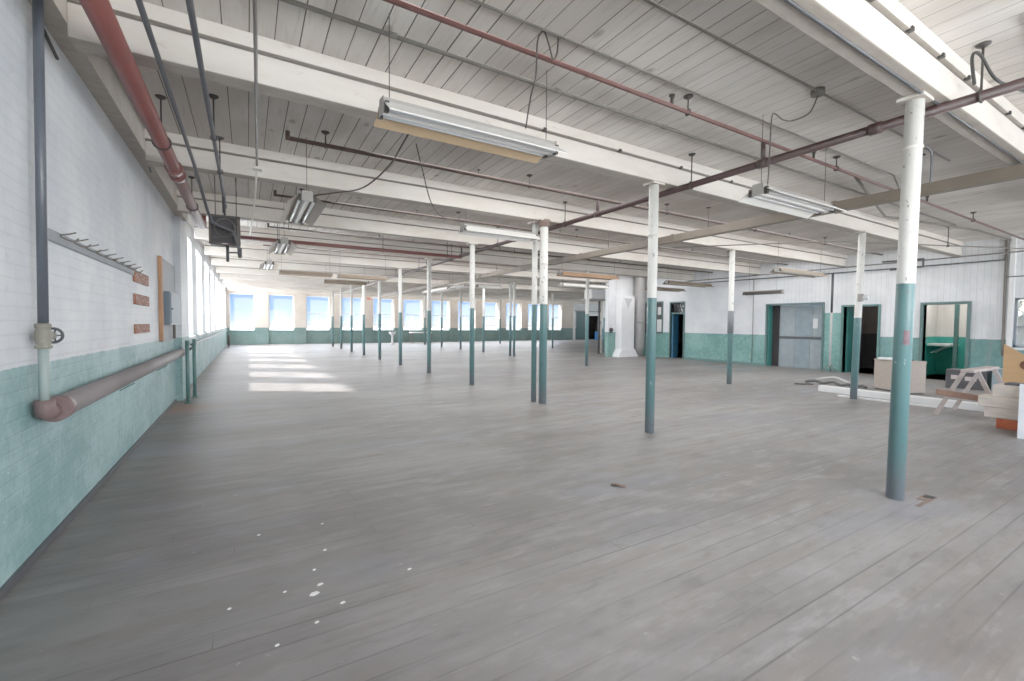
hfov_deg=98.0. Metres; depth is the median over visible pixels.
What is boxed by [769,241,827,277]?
lamp
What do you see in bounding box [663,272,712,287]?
lamp
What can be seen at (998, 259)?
conduit
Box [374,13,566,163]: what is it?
lamp
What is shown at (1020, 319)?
leafy tree
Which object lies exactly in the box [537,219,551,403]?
column
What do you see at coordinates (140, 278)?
block
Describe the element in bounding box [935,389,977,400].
board
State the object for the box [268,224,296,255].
lamp
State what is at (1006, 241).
conduit
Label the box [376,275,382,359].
column
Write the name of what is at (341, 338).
column
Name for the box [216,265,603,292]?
ceiling beam
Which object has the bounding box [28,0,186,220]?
ceiling beam
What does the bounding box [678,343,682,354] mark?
wall
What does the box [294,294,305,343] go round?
pillar
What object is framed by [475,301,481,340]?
trim
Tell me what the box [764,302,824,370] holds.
door
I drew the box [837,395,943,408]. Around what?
batten
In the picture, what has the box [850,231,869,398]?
column
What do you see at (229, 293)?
window
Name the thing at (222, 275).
ceiling beam
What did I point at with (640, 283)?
duct
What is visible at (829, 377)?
hose
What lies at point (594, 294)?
box
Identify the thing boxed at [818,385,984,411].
plank
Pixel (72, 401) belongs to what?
pipe
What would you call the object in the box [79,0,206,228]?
pipe
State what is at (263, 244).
pipe
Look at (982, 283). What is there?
wall
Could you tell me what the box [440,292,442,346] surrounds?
column
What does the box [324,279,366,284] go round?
lamp
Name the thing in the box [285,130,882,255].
pipe
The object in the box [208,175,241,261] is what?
heater
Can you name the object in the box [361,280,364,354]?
column
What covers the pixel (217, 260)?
ceiling beam
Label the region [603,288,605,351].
column
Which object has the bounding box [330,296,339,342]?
pillar
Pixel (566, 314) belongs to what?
wall
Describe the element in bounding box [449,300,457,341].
trim
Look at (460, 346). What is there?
column
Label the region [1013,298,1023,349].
window
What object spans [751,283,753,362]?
conduit
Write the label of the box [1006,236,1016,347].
trim
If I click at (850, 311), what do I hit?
door frame
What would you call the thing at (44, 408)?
pipe
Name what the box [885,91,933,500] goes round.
column
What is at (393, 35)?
conduit
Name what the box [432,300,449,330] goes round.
window
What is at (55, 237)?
hook rail
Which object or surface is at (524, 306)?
trim
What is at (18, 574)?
baseboard
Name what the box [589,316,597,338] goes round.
wall
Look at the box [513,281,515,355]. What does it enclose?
column
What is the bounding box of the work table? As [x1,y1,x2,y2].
[409,332,431,342]
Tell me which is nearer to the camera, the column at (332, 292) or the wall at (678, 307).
the wall at (678, 307)
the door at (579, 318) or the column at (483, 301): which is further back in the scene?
the door at (579, 318)
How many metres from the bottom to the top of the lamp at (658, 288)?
0.850 m
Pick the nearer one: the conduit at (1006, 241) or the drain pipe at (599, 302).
the conduit at (1006, 241)
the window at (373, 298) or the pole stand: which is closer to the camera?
the pole stand
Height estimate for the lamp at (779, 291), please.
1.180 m
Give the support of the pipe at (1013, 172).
hanging from the ceiling
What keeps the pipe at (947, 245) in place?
hanging from the ceiling
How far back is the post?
12.95 m
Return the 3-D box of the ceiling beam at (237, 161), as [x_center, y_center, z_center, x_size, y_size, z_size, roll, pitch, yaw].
[3.139,-2.466,9.933,17.660,0.370,0.250,-1,3,-31]
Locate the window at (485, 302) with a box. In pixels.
[485,302,497,330]
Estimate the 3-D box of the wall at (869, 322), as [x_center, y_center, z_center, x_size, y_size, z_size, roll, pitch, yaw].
[12.291,-1.056,14.651,2.380,1.700,2.100,-1,3,-31]
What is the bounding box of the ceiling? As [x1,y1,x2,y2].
[107,0,1023,283]
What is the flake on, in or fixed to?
on the floor
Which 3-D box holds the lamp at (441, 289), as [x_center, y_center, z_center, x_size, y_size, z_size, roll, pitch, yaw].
[-3.058,-2.644,19.780,0.380,0.850,1.508,-1,3,-31]
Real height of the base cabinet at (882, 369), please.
0.725 m
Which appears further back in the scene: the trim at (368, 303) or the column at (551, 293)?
the trim at (368, 303)
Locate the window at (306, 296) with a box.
[306,296,328,329]
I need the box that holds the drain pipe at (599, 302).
[597,301,600,353]
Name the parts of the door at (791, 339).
sheet panel, sheet panel, meeting rail, sheet panel, sheet panel, sheet panel, sheet panel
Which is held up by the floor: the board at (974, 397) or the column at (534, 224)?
the column at (534, 224)
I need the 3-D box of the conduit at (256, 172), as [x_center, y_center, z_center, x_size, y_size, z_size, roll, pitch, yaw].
[-4.494,-2.224,7.723,0.043,0.030,5.180,-1,3,-31]
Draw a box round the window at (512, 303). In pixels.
[506,303,520,330]
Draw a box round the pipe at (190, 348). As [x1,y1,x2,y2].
[189,330,226,350]
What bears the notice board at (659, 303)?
attached to the wall at (982, 283)
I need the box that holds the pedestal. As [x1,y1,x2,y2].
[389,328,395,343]
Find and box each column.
[330,291,334,346]
[339,288,342,348]
[350,285,352,351]
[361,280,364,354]
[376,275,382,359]
[396,268,403,364]
[423,295,426,344]
[425,258,433,372]
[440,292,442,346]
[459,290,461,348]
[467,243,477,384]
[482,288,484,351]
[499,298,500,343]
[508,282,512,355]
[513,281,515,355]
[528,221,538,401]
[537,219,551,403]
[551,293,554,347]
[584,270,591,365]
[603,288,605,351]
[643,181,664,432]
[726,248,737,383]
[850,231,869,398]
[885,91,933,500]
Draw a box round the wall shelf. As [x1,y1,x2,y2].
[927,343,958,352]
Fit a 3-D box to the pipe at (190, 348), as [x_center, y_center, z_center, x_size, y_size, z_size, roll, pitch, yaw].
[-11.953,-0.233,18.111,0.148,0.086,22.660,-1,3,-31]
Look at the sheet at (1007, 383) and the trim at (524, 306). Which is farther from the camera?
the trim at (524, 306)
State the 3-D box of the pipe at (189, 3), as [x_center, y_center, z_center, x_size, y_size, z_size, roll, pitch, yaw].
[-1.521,-2.047,1.983,0.100,0.682,10.909,-1,3,-31]
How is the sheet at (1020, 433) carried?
on the floor
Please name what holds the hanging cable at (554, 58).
hanging from the ceiling
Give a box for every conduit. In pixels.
[249,171,257,235]
[252,0,261,171]
[279,0,956,225]
[469,0,899,188]
[643,0,950,161]
[686,250,1023,281]
[700,259,1004,282]
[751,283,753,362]
[783,0,1023,163]
[854,177,1011,240]
[882,258,924,270]
[1001,240,1008,355]
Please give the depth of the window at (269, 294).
30.31 m
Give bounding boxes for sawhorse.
[933,366,1003,414]
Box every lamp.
[259,259,278,270]
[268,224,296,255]
[279,265,332,277]
[280,137,325,226]
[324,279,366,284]
[337,256,388,280]
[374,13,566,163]
[422,288,439,292]
[434,279,453,291]
[448,283,469,288]
[458,223,539,241]
[475,284,502,288]
[556,260,618,279]
[559,277,609,288]
[644,286,686,291]
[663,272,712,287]
[739,114,845,218]
[742,260,783,295]
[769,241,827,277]
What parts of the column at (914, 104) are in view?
cap plate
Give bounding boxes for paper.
[657,320,661,331]
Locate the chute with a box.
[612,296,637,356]
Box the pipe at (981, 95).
[334,40,1023,295]
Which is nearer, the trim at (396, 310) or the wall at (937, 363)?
the wall at (937, 363)
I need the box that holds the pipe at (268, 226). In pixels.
[267,223,712,272]
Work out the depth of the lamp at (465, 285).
18.15 m
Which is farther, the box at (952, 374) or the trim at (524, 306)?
the trim at (524, 306)
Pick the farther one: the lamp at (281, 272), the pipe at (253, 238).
the lamp at (281, 272)
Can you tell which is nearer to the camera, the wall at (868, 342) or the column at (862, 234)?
the column at (862, 234)
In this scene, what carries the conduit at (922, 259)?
attached to the conduit at (1021, 250)
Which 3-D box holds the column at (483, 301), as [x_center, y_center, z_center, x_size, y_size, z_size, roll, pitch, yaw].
[-1.478,-1.098,23.171,0.220,3.430,0.180,-1,3,-31]
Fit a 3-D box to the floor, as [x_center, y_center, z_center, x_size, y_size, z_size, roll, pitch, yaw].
[5.286,0.844,21.219,33.870,0.200,37.600,-1,3,-31]
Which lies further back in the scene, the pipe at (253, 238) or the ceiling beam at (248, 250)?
the ceiling beam at (248, 250)
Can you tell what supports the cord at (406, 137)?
hanging from the ceiling
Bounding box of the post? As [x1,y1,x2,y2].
[952,304,959,368]
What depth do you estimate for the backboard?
7.10 m
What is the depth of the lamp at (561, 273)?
12.93 m
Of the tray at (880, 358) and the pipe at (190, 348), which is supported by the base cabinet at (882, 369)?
the tray at (880, 358)
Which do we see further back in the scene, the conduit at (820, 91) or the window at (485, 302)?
the window at (485, 302)
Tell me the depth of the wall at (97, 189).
3.44 m
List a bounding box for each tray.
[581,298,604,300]
[878,357,891,359]
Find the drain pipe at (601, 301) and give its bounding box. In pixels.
[600,301,601,352]
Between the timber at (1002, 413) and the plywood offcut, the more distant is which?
the plywood offcut
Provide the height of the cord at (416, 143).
0.708 m
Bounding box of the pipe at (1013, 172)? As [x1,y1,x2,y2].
[371,153,1023,298]
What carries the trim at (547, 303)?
attached to the wall at (566, 314)
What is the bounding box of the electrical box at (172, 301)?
[164,291,180,337]
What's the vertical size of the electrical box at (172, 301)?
0.780 m
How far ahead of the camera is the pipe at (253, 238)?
10.59 m
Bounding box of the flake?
[309,591,319,595]
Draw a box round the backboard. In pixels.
[157,255,175,341]
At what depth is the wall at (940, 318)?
13.94 m
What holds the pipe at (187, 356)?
on the floor
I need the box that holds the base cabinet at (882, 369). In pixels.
[874,359,926,393]
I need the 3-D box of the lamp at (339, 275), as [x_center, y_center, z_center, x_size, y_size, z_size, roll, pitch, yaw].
[-4.967,-2.474,14.870,1.608,0.850,0.380,-1,3,-31]
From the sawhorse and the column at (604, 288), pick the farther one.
the column at (604, 288)
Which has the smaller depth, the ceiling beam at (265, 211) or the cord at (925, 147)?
the cord at (925, 147)
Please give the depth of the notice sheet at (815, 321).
15.43 m
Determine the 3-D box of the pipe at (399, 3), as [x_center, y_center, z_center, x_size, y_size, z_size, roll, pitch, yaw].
[5.305,-2.329,6.581,16.700,0.359,0.100,-1,3,-31]
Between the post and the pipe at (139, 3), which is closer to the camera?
the pipe at (139, 3)
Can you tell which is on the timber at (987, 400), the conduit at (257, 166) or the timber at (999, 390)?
the timber at (999, 390)
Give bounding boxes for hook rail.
[48,228,142,274]
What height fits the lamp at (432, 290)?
0.850 m
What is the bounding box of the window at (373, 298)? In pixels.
[373,298,393,330]
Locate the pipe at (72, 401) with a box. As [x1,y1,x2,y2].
[44,348,184,421]
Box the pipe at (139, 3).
[135,0,239,254]
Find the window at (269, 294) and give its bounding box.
[269,294,293,330]
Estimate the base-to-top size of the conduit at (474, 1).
0.356 m
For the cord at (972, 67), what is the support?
hanging from the ceiling
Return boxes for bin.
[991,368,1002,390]
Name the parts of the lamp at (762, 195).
plate, suspension chain, suspension chain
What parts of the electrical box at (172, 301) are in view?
door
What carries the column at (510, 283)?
on the floor
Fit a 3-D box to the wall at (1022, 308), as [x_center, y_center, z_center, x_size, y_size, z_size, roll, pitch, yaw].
[28.122,0.554,19.645,0.400,6.850,21.000,-1,3,-31]
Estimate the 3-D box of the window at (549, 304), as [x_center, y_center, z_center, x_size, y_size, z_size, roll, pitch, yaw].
[3.968,-2.143,41.850,1.640,2.480,0.290,-1,3,-31]
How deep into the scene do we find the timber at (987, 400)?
6.62 m
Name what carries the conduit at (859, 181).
attached to the ceiling
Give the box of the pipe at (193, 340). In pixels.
[191,339,198,397]
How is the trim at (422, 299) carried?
attached to the wall at (566, 314)
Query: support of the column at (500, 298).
on the floor
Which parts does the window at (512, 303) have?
frame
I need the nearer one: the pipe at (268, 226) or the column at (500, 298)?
the pipe at (268, 226)
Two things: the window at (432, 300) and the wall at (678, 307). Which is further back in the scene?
the window at (432, 300)
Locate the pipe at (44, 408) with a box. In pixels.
[32,0,64,419]
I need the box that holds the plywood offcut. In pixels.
[1002,344,1023,382]
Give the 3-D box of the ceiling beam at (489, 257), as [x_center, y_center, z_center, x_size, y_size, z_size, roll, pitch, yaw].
[0.229,-2.672,14.830,17.660,0.370,0.250,-1,3,-31]
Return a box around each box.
[581,283,605,300]
[857,294,868,301]
[945,368,991,390]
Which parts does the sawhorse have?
leg, leg, leg, leg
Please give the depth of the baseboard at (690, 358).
17.60 m
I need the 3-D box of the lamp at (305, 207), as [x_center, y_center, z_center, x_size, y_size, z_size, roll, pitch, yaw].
[-2.915,-2.145,6.151,0.440,0.820,1.508,-1,3,-31]
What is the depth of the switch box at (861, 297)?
8.96 m
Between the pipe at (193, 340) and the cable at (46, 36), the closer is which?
the cable at (46, 36)
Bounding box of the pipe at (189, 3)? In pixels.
[185,0,225,212]
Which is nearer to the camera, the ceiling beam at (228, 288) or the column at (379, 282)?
the column at (379, 282)
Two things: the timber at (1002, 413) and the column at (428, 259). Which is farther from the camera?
the column at (428, 259)
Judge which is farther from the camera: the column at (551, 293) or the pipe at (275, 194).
the column at (551, 293)
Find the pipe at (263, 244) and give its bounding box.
[263,244,657,278]
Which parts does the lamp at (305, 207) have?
suspension chain, plate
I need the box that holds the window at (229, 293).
[228,293,254,331]
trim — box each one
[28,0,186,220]
[172,215,189,400]
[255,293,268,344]
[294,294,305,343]
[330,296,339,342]
[365,297,372,342]
[394,298,403,342]
[422,299,431,341]
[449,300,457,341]
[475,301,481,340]
[498,302,505,340]
[520,302,527,340]
[547,303,548,339]
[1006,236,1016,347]
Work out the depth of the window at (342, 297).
32.90 m
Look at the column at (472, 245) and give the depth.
10.78 m
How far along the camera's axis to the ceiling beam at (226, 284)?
28.68 m
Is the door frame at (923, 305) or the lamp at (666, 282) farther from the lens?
the lamp at (666, 282)
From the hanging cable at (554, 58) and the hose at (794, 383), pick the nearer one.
the hanging cable at (554, 58)
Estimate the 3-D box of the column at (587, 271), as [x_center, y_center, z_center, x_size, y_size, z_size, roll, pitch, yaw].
[2.699,-0.796,16.004,0.220,3.430,0.180,-1,3,-31]
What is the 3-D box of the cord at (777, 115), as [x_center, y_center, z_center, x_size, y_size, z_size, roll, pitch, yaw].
[2.686,-2.045,4.561,0.449,0.699,0.581,0,2,-16]
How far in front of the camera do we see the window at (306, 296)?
31.44 m
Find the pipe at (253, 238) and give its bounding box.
[241,224,461,258]
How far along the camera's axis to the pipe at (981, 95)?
4.69 m
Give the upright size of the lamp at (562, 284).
0.870 m
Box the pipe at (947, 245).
[672,227,1023,248]
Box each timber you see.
[978,394,1018,409]
[984,406,1018,420]
[992,383,1019,398]
[996,418,1017,430]
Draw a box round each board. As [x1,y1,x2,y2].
[645,301,663,333]
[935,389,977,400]
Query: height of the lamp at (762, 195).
0.900 m
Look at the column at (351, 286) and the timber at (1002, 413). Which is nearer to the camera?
the timber at (1002, 413)
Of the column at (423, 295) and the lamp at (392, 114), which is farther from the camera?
the column at (423, 295)
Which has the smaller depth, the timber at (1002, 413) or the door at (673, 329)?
the timber at (1002, 413)
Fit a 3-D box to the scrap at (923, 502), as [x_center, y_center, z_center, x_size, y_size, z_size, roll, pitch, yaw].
[3.478,1.385,3.775,0.200,0.003,0.035,-1,3,-31]
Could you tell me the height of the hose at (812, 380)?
0.122 m
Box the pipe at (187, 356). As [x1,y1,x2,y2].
[184,340,191,403]
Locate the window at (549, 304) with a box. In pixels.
[549,304,561,330]
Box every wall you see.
[0,0,226,586]
[226,287,602,344]
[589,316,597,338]
[605,275,634,356]
[643,235,1023,371]
[657,303,683,342]
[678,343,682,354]
[847,306,877,333]
[859,333,876,368]
[925,336,965,374]
[926,304,1018,336]
[1017,300,1023,345]
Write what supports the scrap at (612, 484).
on the floor
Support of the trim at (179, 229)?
attached to the wall at (97, 189)
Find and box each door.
[573,311,602,339]
[668,301,684,358]
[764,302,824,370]
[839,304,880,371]
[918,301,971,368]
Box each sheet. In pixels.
[813,319,817,327]
[1004,382,1023,385]
[1017,384,1023,438]
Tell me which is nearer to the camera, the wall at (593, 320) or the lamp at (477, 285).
the lamp at (477, 285)
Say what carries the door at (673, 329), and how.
in the wall at (982, 283)
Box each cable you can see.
[44,27,58,59]
[525,31,558,128]
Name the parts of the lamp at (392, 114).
plate, suspension chain, suspension chain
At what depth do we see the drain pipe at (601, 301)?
23.18 m
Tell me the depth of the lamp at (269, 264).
12.27 m
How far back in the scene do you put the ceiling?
4.60 m
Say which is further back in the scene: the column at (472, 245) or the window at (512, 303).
the window at (512, 303)
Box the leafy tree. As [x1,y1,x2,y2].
[1017,300,1023,344]
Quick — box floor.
[0,339,1023,680]
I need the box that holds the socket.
[916,494,937,501]
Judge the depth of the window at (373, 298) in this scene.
33.97 m
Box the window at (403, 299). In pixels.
[403,299,422,330]
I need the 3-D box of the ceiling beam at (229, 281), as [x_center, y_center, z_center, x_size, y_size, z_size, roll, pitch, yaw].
[-0.360,-3.279,30.843,33.010,0.370,0.250,-1,3,-31]
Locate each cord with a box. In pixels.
[314,134,408,195]
[416,143,466,222]
[767,95,817,184]
[924,145,932,182]
[970,51,1023,92]
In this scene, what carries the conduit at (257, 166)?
attached to the ceiling
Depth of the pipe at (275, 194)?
9.50 m
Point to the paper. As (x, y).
(659, 322)
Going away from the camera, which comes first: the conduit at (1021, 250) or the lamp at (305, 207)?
the lamp at (305, 207)
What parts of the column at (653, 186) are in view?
cap plate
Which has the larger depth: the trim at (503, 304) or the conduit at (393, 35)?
the trim at (503, 304)
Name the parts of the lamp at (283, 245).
plate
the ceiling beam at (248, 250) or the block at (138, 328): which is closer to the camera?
the block at (138, 328)
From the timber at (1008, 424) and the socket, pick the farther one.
the timber at (1008, 424)
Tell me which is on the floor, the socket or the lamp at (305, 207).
the socket
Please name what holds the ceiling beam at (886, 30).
attached to the ceiling
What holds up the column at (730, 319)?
on the floor
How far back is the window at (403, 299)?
35.21 m
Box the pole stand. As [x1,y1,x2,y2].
[820,273,837,372]
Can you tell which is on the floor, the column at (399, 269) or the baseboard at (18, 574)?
the column at (399, 269)
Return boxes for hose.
[794,383,812,384]
[805,379,866,388]
[817,376,849,382]
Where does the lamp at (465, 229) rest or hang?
hanging from the ceiling beam at (237, 161)
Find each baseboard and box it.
[0,399,176,600]
[684,357,838,371]
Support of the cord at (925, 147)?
attached to the column at (914, 104)
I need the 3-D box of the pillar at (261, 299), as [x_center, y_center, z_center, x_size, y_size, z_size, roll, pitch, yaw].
[-16.562,-1.437,29.490,0.780,3.400,0.125,-1,3,-31]
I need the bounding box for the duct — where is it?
[634,277,645,355]
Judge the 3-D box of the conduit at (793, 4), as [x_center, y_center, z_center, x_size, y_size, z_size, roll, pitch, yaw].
[4.150,-2.045,4.126,7.800,0.021,0.022,-1,3,-31]
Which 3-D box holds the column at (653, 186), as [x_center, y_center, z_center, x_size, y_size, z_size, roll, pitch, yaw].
[1.932,-0.432,6.158,0.220,3.430,0.180,-1,3,-31]
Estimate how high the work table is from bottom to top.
0.800 m
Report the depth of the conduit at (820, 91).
3.92 m
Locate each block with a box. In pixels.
[133,271,148,285]
[133,293,148,305]
[134,324,149,333]
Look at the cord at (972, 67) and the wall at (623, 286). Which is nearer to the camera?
the cord at (972, 67)
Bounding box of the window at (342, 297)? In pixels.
[342,297,361,329]
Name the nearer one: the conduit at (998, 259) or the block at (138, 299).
the block at (138, 299)
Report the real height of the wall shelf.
0.303 m
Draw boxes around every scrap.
[611,483,625,486]
[915,501,927,506]
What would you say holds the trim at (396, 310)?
attached to the wall at (566, 314)
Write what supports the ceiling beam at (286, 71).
attached to the ceiling
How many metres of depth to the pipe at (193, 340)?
8.79 m
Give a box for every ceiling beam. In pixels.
[67,0,962,256]
[144,128,846,266]
[177,189,759,274]
[194,221,694,280]
[204,241,608,282]
[211,255,605,288]
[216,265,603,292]
[220,273,583,295]
[223,279,583,298]
[225,283,602,301]
[227,287,602,303]
[753,0,1023,165]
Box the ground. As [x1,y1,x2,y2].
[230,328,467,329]

